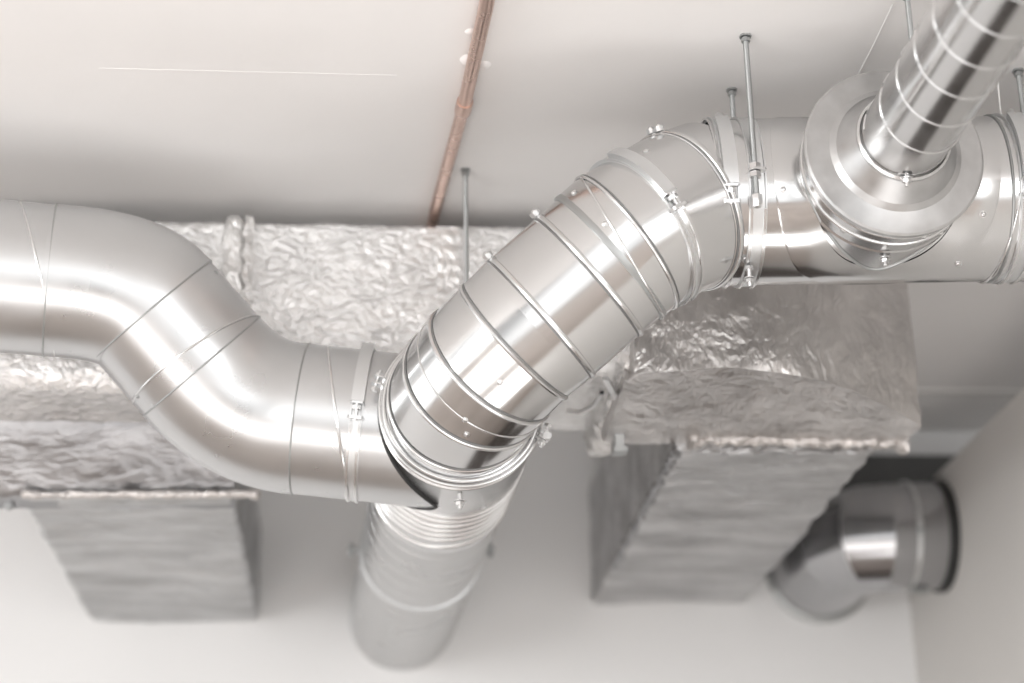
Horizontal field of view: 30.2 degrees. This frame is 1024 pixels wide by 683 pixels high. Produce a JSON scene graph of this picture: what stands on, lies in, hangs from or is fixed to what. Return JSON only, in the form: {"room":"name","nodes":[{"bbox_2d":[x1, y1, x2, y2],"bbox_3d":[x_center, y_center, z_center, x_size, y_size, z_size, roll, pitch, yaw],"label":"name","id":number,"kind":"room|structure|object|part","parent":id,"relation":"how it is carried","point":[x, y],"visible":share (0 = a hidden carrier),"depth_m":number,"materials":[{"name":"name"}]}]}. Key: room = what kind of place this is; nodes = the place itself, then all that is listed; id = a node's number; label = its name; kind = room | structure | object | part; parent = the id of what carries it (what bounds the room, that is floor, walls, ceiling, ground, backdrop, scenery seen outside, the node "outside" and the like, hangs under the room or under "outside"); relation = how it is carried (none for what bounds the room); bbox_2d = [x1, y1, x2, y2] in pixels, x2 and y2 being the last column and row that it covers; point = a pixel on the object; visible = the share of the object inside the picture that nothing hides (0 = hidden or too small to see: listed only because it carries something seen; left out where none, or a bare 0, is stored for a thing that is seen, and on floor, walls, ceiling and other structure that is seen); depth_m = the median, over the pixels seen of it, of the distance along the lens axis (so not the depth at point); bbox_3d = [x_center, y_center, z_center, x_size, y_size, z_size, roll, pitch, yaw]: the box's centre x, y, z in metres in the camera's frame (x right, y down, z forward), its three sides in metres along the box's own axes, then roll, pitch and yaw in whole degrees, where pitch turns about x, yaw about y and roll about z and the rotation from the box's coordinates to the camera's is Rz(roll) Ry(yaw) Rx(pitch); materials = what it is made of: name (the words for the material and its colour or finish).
{"room":"mechanical room","nodes":[
{"label":"mechanical room","id":0,"kind":"room"},
{"bbox_2d":[0,429,978,682],"bbox_3d":[0.120,1.649,4.215,11.000,3.300,0.200,1,-21,-5],"label":"wall","id":1,"kind":"structure","parent":0,"point":[529,614],"depth_m":4.48,"materials":[{"name":"paint"}]},
{"bbox_2d":[20,482,261,622],"bbox_3d":[-0.723,0.359,3.969,0.443,0.246,1.077,1,-21,-5],"label":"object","id":2,"kind":"object","parent":1,"relation":"attached to","point":[169,565],"visible":0.63,"depth_m":3.84,"materials":[{"name":"silver metal"}]},
{"bbox_2d":[0,221,235,509],"bbox_3d":[-1.049,0.042,3.412,1.095,0.449,0.328,1,-21,-5],"label":"duct","id":3,"kind":"object","parent":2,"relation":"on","point":[65,424],"visible":0.44,"depth_m":3.41,"materials":[{"name":"silver metal"}]},
{"bbox_2d":[350,502,497,670],"bbox_3d":[-0.193,0.452,3.913,0.245,0.258,1.184,1,-21,-6],"label":"spiral duct","id":4,"kind":"object","parent":1,"relation":"attached to","point":[390,637],"visible":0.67,"depth_m":3.75,"materials":[{"name":"silver metal"}]},
{"bbox_2d":[347,530,494,612],"bbox_3d":[-0.183,0.421,3.828,0.296,0.250,0.029,1,-21,-6],"label":"clamp","id":5,"kind":"object","parent":4,"relation":"attached to","point":[351,550],"visible":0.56,"depth_m":3.80,"materials":[{"name":"silver metal"}]},
{"bbox_2d":[372,360,539,552],"bbox_3d":[-0.104,0.177,3.166,0.269,0.261,0.450,1,-21,-5],"label":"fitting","id":6,"kind":"object","parent":4,"relation":"attached to","point":[446,528],"visible":0.44,"depth_m":3.13,"materials":[{"name":"grey metal"}]},
{"bbox_2d":[288,342,439,507],"bbox_3d":[-0.218,0.139,3.095,0.285,0.277,0.261,1,-21,-5],"label":"duct","id":7,"kind":"object","parent":6,"relation":"attached to","point":[324,387],"visible":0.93,"depth_m":2.99,"materials":[{"name":"grey metal"}]},
{"bbox_2d":[142,316,307,493],"bbox_3d":[-0.462,0.099,3.092,0.277,0.298,0.264,1,-21,-5],"label":"duct elbow","id":8,"kind":"object","parent":7,"relation":"attached to","point":[232,416],"visible":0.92,"depth_m":2.99,"materials":[{"name":"grey metal"}]},
{"bbox_2d":[96,260,258,414],"bbox_3d":[-0.541,-0.005,3.091,0.267,0.266,0.251,10,-24,-27],"label":"duct","id":9,"kind":"object","parent":8,"relation":"attached to","point":[203,313],"visible":0.78,"depth_m":2.98,"materials":[{"name":"grey metal"}]},
{"bbox_2d":[41,203,209,363],"bbox_3d":[-0.628,-0.090,3.084,0.277,0.263,0.256,1,-21,-5],"label":"duct elbow","id":10,"kind":"object","parent":9,"relation":"attached to","point":[103,269],"visible":0.94,"depth_m":2.97,"materials":[{"name":"grey metal"}]},
{"bbox_2d":[0,199,55,357],"bbox_3d":[-0.992,-0.120,3.022,0.535,0.263,0.249,4,-21,-12],"label":"duct","id":11,"kind":"object","parent":10,"relation":"attached to","point":[24,226],"visible":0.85,"depth_m":2.96,"materials":[{"name":"silver metal"}]},
{"bbox_2d":[344,342,376,503],"bbox_3d":[-0.245,0.134,3.089,0.053,0.255,0.264,1,-21,-5],"label":"clamp","id":12,"kind":"object","parent":7,"relation":"attached to","point":[367,350],"visible":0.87,"depth_m":2.98,"materials":[{"name":"silver metal"}]},
{"bbox_3d":[-0.244,0.119,2.965,0.025,0.009,0.015,0,-21,-2],"label":"cross plate","id":13,"kind":"part","parent":12,"relation":"part of","materials":[{"name":"silver metal"}]},
{"bbox_3d":[-0.242,0.095,2.970,0.023,0.007,0.012,0,-21,-2],"label":"cross plate","id":14,"kind":"part","parent":12,"relation":"part of","materials":[{"name":"silver metal"}]},
{"bbox_2d":[371,349,551,508],"bbox_3d":[-0.081,0.120,2.982,0.282,0.279,0.078,1,-21,-5],"label":"clamp","id":15,"kind":"object","parent":6,"relation":"attached to","point":[546,436],"visible":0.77,"depth_m":2.93,"materials":[{"name":"silver metal"}]},
{"bbox_2d":[386,267,582,477],"bbox_3d":[-0.038,0.035,2.853,0.300,0.288,0.297,1,-21,-5],"label":"duct pipe","id":16,"kind":"object","parent":6,"relation":"attached to","point":[468,391],"visible":1,"depth_m":2.78,"materials":[{"name":"white metal"}]},
{"bbox_2d":[479,200,659,384],"bbox_3d":[0.094,-0.080,2.851,0.281,0.292,0.235,-7,-21,14],"label":"duct","id":17,"kind":"object","parent":16,"relation":"attached to","point":[535,257],"visible":0.82,"depth_m":2.75,"materials":[{"name":"silver metal"}]},
{"bbox_2d":[482,251,595,377],"bbox_3d":[0.044,-0.036,2.849,0.153,0.193,0.240,-7,-22,16],"label":"ring","id":18,"kind":"object","parent":17,"relation":"attached to","point":[495,263],"visible":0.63,"depth_m":2.75,"materials":[{"name":"silver metal"}]},
{"bbox_2d":[529,208,643,336],"bbox_3d":[0.115,-0.099,2.852,0.154,0.194,0.242,-7,-22,16],"label":"ring","id":19,"kind":"object","parent":17,"relation":"attached to","point":[544,221],"visible":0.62,"depth_m":2.75,"materials":[{"name":"silver metal"}]},
{"bbox_2d":[554,122,741,319],"bbox_3d":[0.208,-0.183,2.877,0.311,0.317,0.259,7,-22,-20],"label":"duct elbow","id":20,"kind":"object","parent":17,"relation":"attached to","point":[627,214],"visible":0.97,"depth_m":2.77,"materials":[{"name":"white metal"}]},
{"bbox_2d":[589,147,704,307],"bbox_3d":[0.198,-0.167,2.859,0.163,0.221,0.261,1,-21,-5],"label":"clamp","id":21,"kind":"object","parent":20,"relation":"attached to","point":[628,158],"visible":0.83,"depth_m":2.76,"materials":[{"name":"silver metal"}]},
{"bbox_3d":[0.228,-0.215,2.747,0.021,0.016,0.012,4,-21,-14],"label":"cross plate","id":22,"kind":"part","parent":21,"relation":"part of","materials":[{"name":"silver metal"}]},
{"bbox_3d":[0.241,-0.195,2.745,0.024,0.018,0.014,4,-21,-14],"label":"cross plate","id":23,"kind":"part","parent":21,"relation":"part of","materials":[{"name":"silver metal"}]},
{"bbox_2d":[645,124,744,290],"bbox_3d":[0.260,-0.202,2.899,0.138,0.233,0.256,5,-22,-16],"label":"ring","id":24,"kind":"object","parent":20,"relation":"attached to","point":[658,128],"visible":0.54,"depth_m":2.81,"materials":[{"name":"silver metal"}]},
{"bbox_2d":[589,436,909,604],"bbox_3d":[0.443,0.274,4.008,0.434,0.307,1.260,1,-21,-5],"label":"insulated air duct","id":25,"kind":"object","parent":1,"relation":"attached to","point":[707,520],"visible":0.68,"depth_m":3.85,"materials":[{"name":"silver metal"}]},
{"bbox_2d":[766,484,895,623],"bbox_3d":[0.757,0.477,4.387,0.264,0.264,0.443,1,-21,-5],"label":"duct elbow","id":26,"kind":"object","parent":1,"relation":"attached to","point":[846,554],"visible":0.84,"depth_m":4.27,"materials":[{"name":"grey metal"}]},
{"bbox_2d":[840,455,955,490],"bbox_3d":[0.870,0.370,4.661,0.500,0.190,0.010,1,-21,-5],"label":"trim","id":27,"kind":"structure","parent":1,"relation":"attached to","point":[877,469],"depth_m":4.68,"materials":[{"name":"grey"}]},
{"bbox_2d":[0,0,1023,431],"bbox_3d":[0.418,-1.229,1.151,11.000,0.200,8.200,1,-21,-5],"label":"ceiling","id":28,"kind":"structure","parent":0,"point":[567,84],"depth_m":3.05,"materials":[{"name":"paint"}]},
{"bbox_2d":[2,504,15,510],"bbox_3d":[-0.924,0.080,3.559,0.023,0.489,0.024,1,-21,-5],"label":"rod","id":29,"kind":"object","parent":28,"relation":"hanging from","point":[8,507],"visible":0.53,"depth_m":3.47,"materials":[{"name":"grey metal"}]},
{"bbox_2d":[99,68,396,75],"bbox_3d":[-0.410,-0.419,2.958,0.460,0.001,0.002,1,-21,-5],"label":"trim","id":30,"kind":"structure","parent":28,"relation":"attached to","point":[99,68],"depth_m":2.96,"materials":[{"name":"paint"}]},
{"bbox_2d":[251,223,605,430],"bbox_3d":[-0.146,-0.021,3.516,0.690,0.292,0.330,1,-21,-5],"label":"duct","id":31,"kind":"object","parent":28,"relation":"attached to","point":[338,285],"visible":0.29,"depth_m":3.37,"materials":[{"name":"silver metal"}]},
{"bbox_2d":[221,215,254,306],"bbox_3d":[-0.499,-0.011,3.482,0.060,0.343,0.358,1,-21,-5],"label":"joint","id":32,"kind":"object","parent":31,"relation":"attached to","point":[238,235],"visible":0.35,"depth_m":3.35,"materials":[{"name":"metal"}]},
{"bbox_2d":[567,344,629,456],"bbox_3d":[0.153,-0.002,3.413,0.125,0.420,0.512,1,-21,-5],"label":"joint","id":33,"kind":"object","parent":31,"relation":"attached to","point":[595,446],"depth_m":3.35,"materials":[{"name":"metal"}]},
{"bbox_3d":[0.134,0.108,3.295,0.027,0.016,0.115,10,-24,-28],"label":"bent rod","id":34,"kind":"part","parent":33,"relation":"part of","materials":[{"name":"silver metal"}]},
{"bbox_3d":[0.188,0.175,3.371,0.024,0.058,0.060,1,-21,-5],"label":"support bracket","id":35,"kind":"part","parent":33,"relation":"part of","materials":[{"name":"silver metal"}]},
{"bbox_3d":[0.190,0.193,3.348,0.024,0.008,0.030,1,-21,-5],"label":"foot plate","id":36,"kind":"part","parent":33,"relation":"part of","materials":[{"name":"grey metal"}]},
{"bbox_2d":[601,283,920,443],"bbox_3d":[0.440,-0.034,3.348,0.540,0.388,0.343,1,-21,-5],"label":"duct","id":37,"kind":"object","parent":31,"relation":"attached to","point":[822,361],"visible":0.61,"depth_m":3.22,"materials":[{"name":"silver metal"}]},
{"bbox_2d":[426,0,494,225],"bbox_3d":[-0.081,-0.353,3.113,0.052,0.029,1.362,2,-21,-7],"label":"copper pipe","id":38,"kind":"object","parent":28,"relation":"attached to","point":[473,61],"visible":0.94,"depth_m":3.01,"materials":[{"name":"brown metal"}]},
{"bbox_2d":[461,167,469,282],"bbox_3d":[-0.077,-0.124,3.230,0.016,0.374,0.016,1,-21,-5],"label":"rod","id":39,"kind":"object","parent":28,"relation":"hanging from","point":[465,171],"visible":0.61,"depth_m":3.26,"materials":[{"name":"grey metal"}]},
{"bbox_2d":[726,87,736,118],"bbox_3d":[0.353,-0.358,3.025,0.016,0.097,0.016,1,-21,-5],"label":"rod","id":40,"kind":"object","parent":28,"relation":"hanging from","point":[731,91],"visible":0.53,"depth_m":3.03,"materials":[{"name":"grey metal"}]},
{"bbox_2d":[739,33,759,193],"bbox_3d":[0.357,-0.331,2.833,0.017,0.284,0.017,1,-21,-5],"label":"rod","id":41,"kind":"object","parent":28,"relation":"hanging from","point":[745,38],"visible":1,"depth_m":2.84,"materials":[{"name":"grey metal"}]},
{"bbox_2d":[732,117,766,288],"bbox_3d":[0.356,-0.204,2.920,0.031,0.290,0.276,0,-21,-3],"label":"clamp","id":42,"kind":"object","parent":41,"relation":"hanging from","point":[754,258],"visible":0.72,"depth_m":2.81,"materials":[{"name":"silver metal"}]},
{"bbox_2d":[700,116,1012,285],"bbox_3d":[0.517,-0.216,2.940,0.453,0.267,0.276,1,-21,-5],"label":"duct tee","id":43,"kind":"object","parent":42,"relation":"hanging from","point":[798,251],"visible":0.45,"depth_m":2.84,"materials":[{"name":"white metal"}]},
{"bbox_2d":[704,112,740,288],"bbox_3d":[0.315,-0.215,2.924,0.031,0.265,0.272,0,-21,-3],"label":"clamp","id":44,"kind":"object","parent":43,"relation":"attached to","point":[722,125],"visible":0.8,"depth_m":2.81,"materials":[{"name":"silver metal"}]},
{"bbox_3d":[0.322,-0.230,2.793,0.024,0.007,0.013,1,-21,-5],"label":"cross plate","id":45,"kind":"part","parent":44,"relation":"part of","materials":[{"name":"silver metal"}]},
{"bbox_3d":[0.323,-0.206,2.793,0.026,0.010,0.015,0,-21,-3],"label":"cross plate","id":46,"kind":"part","parent":44,"relation":"part of","materials":[{"name":"silver metal"}]},
{"bbox_2d":[799,71,983,270],"bbox_3d":[0.555,-0.252,2.836,0.269,0.280,0.226,1,-21,-5],"label":"duct reducer","id":47,"kind":"object","parent":43,"relation":"attached to","point":[877,222],"visible":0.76,"depth_m":2.76,"materials":[{"name":"grey metal"}]},
{"bbox_2d":[861,0,1023,186],"bbox_3d":[0.636,-0.530,2.103,0.132,0.146,1.372,1,-21,-6],"label":"spiral duct","id":48,"kind":"object","parent":47,"relation":"attached to","point":[958,52],"visible":1,"depth_m":2.49,"materials":[{"name":"silver metal"}]},
{"bbox_2d":[978,114,1023,283],"bbox_3d":[0.869,-0.222,2.960,0.278,0.266,0.271,1,-21,-5],"label":"ring","id":49,"kind":"object","parent":43,"relation":"attached to","point":[1008,254],"visible":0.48,"depth_m":2.84,"materials":[{"name":"silver metal"}]},
{"bbox_2d":[992,109,1023,284],"bbox_3d":[0.763,-0.223,2.949,0.033,0.267,0.274,0,-21,-3],"label":"clamp","id":50,"kind":"object","parent":49,"relation":"attached to","point":[1014,120],"visible":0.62,"depth_m":2.86,"materials":[{"name":"silver metal"}]},
{"bbox_2d":[858,3,893,73],"bbox_3d":[0.552,-0.401,2.934,0.004,0.090,0.316,0,-21,-4],"label":"cable","id":51,"kind":"object","parent":28,"relation":"attached to","point":[893,3],"visible":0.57,"depth_m":2.89,"materials":[{"name":"white plastic"}]},
{"bbox_2d":[903,0,913,39],"bbox_3d":[0.578,-0.439,2.749,0.018,0.151,0.018,1,-21,-5],"label":"rod","id":52,"kind":"object","parent":28,"relation":"hanging from","point":[907,2],"visible":0.5,"depth_m":2.76,"materials":[{"name":"grey metal"}]},
{"bbox_2d":[917,389,1021,394],"bbox_3d":[1.122,0.118,4.449,1.200,0.008,0.012,1,-21,-5],"label":"trim","id":53,"kind":"structure","parent":28,"relation":"attached to","point":[920,391],"depth_m":4.44,"materials":[{"name":"paint"}]},
{"bbox_2d":[997,83,1000,113],"bbox_3d":[0.750,-0.400,2.937,0.005,0.098,0.067,-8,-22,16],"label":"cable","id":54,"kind":"object","parent":28,"relation":"hanging from","point":[998,83],"visible":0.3,"depth_m":2.94,"materials":[{"name":"white plastic"}]},
{"bbox_2d":[1012,68,1023,114],"bbox_3d":[0.800,-0.382,2.983,0.017,0.099,0.017,1,-21,-5],"label":"rod","id":55,"kind":"object","parent":28,"relation":"hanging from","point":[1018,72],"visible":0.9,"depth_m":2.99,"materials":[{"name":"grey metal"}]},
{"bbox_2d":[908,389,1023,682],"bbox_3d":[1.405,1.215,2.779,0.600,2.845,3.000,1,-21,-5],"label":"wall","id":56,"kind":"structure","parent":0,"point":[972,631],"depth_m":4.04,"materials":[{"name":"paint"}]},
{"bbox_2d":[873,480,960,593],"bbox_3d":[0.912,0.446,4.316,0.176,0.264,0.256,1,-21,-5],"label":"duct","id":57,"kind":"object","parent":56,"relation":"attached to","point":[926,515],"visible":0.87,"depth_m":4.21,"materials":[{"name":"grey metal"}]}
]}

